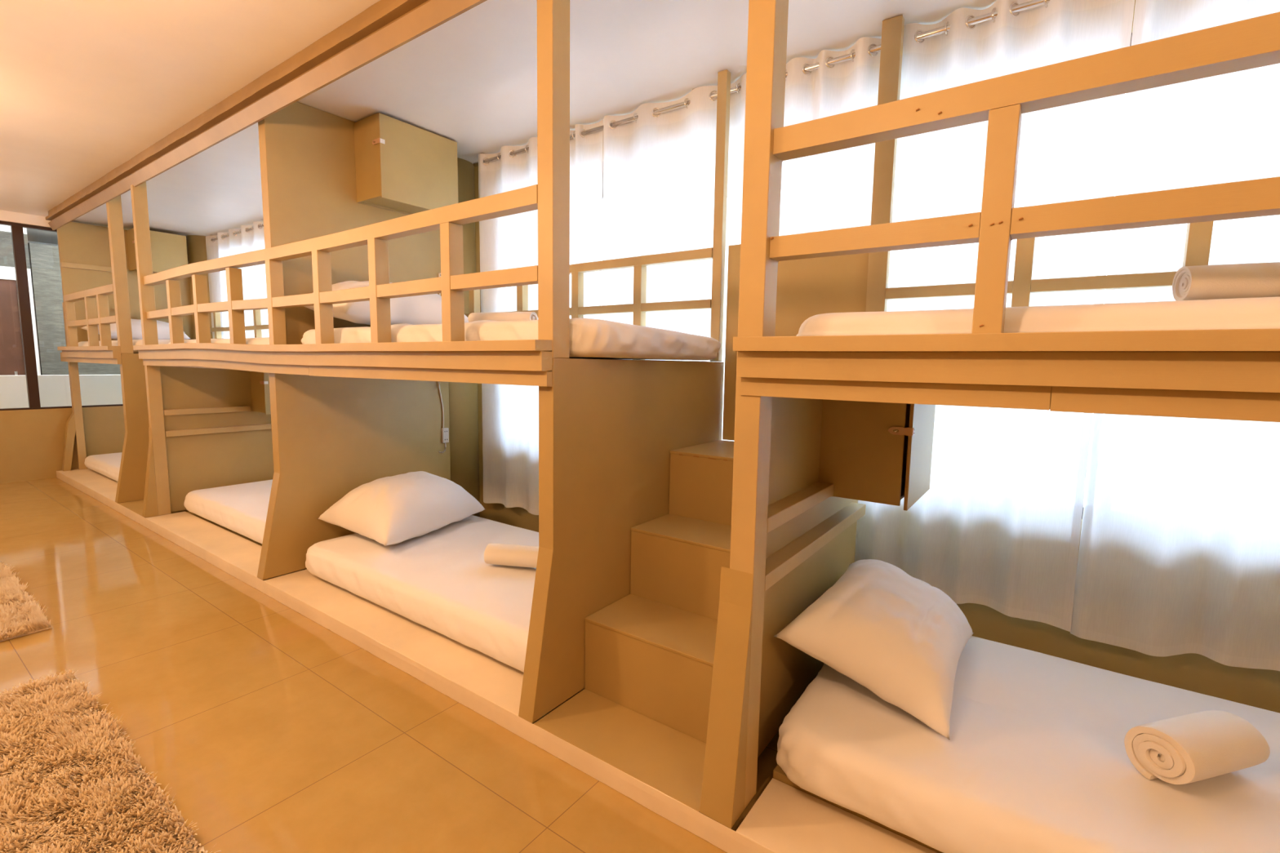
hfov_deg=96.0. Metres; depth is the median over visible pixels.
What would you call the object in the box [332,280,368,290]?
pillow
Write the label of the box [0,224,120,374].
window
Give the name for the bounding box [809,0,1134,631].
curtain
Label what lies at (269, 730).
floor
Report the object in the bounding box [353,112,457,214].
upper cabinet
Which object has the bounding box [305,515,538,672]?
mattress
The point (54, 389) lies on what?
wall
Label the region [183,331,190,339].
pillow
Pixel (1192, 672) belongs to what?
wall
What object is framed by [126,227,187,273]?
upper cabinet
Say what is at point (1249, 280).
rolled towel
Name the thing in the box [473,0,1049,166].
curtain rod
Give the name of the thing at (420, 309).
pillow
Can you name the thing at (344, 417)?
bunk bed
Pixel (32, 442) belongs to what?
wall
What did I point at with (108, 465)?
mattress
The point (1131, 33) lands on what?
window
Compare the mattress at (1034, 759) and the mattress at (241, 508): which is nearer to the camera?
the mattress at (1034, 759)
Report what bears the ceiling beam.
attached to the ceiling at (87, 86)
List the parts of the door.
frame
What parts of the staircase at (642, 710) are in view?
board, panel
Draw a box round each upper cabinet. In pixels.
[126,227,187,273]
[249,371,271,414]
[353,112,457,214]
[818,399,935,511]
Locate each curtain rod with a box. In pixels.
[209,218,263,240]
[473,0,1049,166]
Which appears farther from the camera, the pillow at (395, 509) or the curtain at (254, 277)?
the curtain at (254, 277)
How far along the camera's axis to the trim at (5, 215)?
5.98 m
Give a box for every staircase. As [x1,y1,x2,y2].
[118,499,189,517]
[533,244,868,818]
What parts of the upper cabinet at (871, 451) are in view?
door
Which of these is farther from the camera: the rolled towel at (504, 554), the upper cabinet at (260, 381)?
the upper cabinet at (260, 381)
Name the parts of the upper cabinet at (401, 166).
hinge plate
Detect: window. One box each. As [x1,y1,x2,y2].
[0,220,123,410]
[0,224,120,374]
[601,32,1132,519]
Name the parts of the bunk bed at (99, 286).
post, rail, guard rail, rail, rail, post, head panel, panel, rail, rail, rail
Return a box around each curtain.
[205,221,269,338]
[478,119,603,515]
[601,54,818,441]
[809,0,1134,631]
[1070,0,1279,671]
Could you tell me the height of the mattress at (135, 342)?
0.132 m
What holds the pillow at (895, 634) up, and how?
on the mattress at (1034, 759)
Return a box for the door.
[0,274,25,375]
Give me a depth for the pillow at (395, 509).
3.41 m
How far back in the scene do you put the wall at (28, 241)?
8.37 m
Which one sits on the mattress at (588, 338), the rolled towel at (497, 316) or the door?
the rolled towel at (497, 316)
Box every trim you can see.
[0,209,186,239]
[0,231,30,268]
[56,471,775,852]
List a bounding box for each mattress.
[78,339,170,353]
[84,452,122,481]
[168,337,269,344]
[183,479,272,543]
[301,317,720,359]
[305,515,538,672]
[776,635,1279,852]
[795,296,1279,336]
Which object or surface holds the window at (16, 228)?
in the wall at (32, 442)
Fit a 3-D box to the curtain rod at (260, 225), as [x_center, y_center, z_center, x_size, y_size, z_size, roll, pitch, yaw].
[-3.401,-2.091,5.672,4.400,0.077,0.040,5,8,35]
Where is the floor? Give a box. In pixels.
[0,477,779,852]
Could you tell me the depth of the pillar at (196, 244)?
6.95 m
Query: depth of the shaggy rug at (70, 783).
1.75 m
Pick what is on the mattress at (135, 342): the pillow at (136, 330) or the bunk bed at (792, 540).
the pillow at (136, 330)
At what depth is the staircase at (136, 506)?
4.87 m
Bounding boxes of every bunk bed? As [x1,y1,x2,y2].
[56,195,268,503]
[129,0,730,723]
[699,0,1279,852]
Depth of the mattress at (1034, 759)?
1.54 m
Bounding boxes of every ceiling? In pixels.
[0,0,996,235]
[26,227,57,244]
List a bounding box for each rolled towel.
[467,311,537,322]
[484,542,538,568]
[1124,710,1270,784]
[1172,262,1279,300]
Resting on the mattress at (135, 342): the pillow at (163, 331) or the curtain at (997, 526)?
the pillow at (163, 331)
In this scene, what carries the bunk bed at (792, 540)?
on the floor
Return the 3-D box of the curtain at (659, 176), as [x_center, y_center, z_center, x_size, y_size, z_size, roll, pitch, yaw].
[0.284,-0.540,3.170,1.285,2.479,0.088,5,8,34]
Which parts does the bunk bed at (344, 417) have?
post, rail, rail, rail, panel, rail, rail, guard rail, rail, rail, power strip, rail, rail, post, rail, panel, guard rail, rail, post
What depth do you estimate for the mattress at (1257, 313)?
1.21 m
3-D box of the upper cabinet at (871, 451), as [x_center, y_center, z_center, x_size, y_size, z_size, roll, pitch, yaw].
[0.926,0.058,2.230,0.316,0.410,0.462,5,8,35]
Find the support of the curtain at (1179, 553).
hanging from the curtain rod at (1034, 3)
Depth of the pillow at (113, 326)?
6.12 m
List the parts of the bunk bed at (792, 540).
post, panel, rail, post, rail, guard rail, rail, rail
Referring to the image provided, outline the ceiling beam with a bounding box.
[45,0,486,230]
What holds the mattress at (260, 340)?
on the bunk bed at (344, 417)
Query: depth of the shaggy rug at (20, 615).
2.93 m
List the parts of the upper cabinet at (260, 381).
door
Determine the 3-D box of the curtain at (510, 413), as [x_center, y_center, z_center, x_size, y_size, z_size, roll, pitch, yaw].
[-0.697,-0.627,3.879,1.141,2.494,0.086,5,8,35]
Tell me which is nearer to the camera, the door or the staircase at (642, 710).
the staircase at (642, 710)
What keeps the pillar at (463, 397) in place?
on the floor
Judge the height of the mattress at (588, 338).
0.168 m
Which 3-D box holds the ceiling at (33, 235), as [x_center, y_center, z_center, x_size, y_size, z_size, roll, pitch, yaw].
[-8.443,-2.440,6.080,3.280,0.050,5.800,5,8,35]
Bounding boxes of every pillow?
[110,323,117,339]
[130,319,142,339]
[156,320,169,339]
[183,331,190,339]
[316,471,484,546]
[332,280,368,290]
[333,300,370,324]
[390,293,442,324]
[773,559,973,740]
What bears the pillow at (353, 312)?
on the mattress at (588, 338)
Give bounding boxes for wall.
[0,374,123,408]
[0,405,124,483]
[27,240,57,245]
[474,0,1279,713]
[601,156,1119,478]
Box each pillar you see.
[186,235,213,339]
[448,157,479,516]
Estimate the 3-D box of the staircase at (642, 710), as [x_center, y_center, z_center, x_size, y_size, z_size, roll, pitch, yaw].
[0.322,0.128,2.291,0.704,1.948,1.375,5,8,35]
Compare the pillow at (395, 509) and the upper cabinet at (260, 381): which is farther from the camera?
the upper cabinet at (260, 381)
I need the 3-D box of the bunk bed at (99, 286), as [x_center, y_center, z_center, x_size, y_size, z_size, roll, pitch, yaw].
[-5.020,-0.793,6.043,2.290,2.786,1.378,5,8,35]
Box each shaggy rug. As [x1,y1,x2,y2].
[0,561,52,642]
[0,669,221,852]
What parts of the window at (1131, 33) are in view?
pane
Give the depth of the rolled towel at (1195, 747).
1.45 m
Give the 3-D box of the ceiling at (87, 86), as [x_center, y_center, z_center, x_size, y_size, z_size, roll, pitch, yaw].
[-2.380,-1.734,1.788,11.600,0.100,5.800,5,8,35]

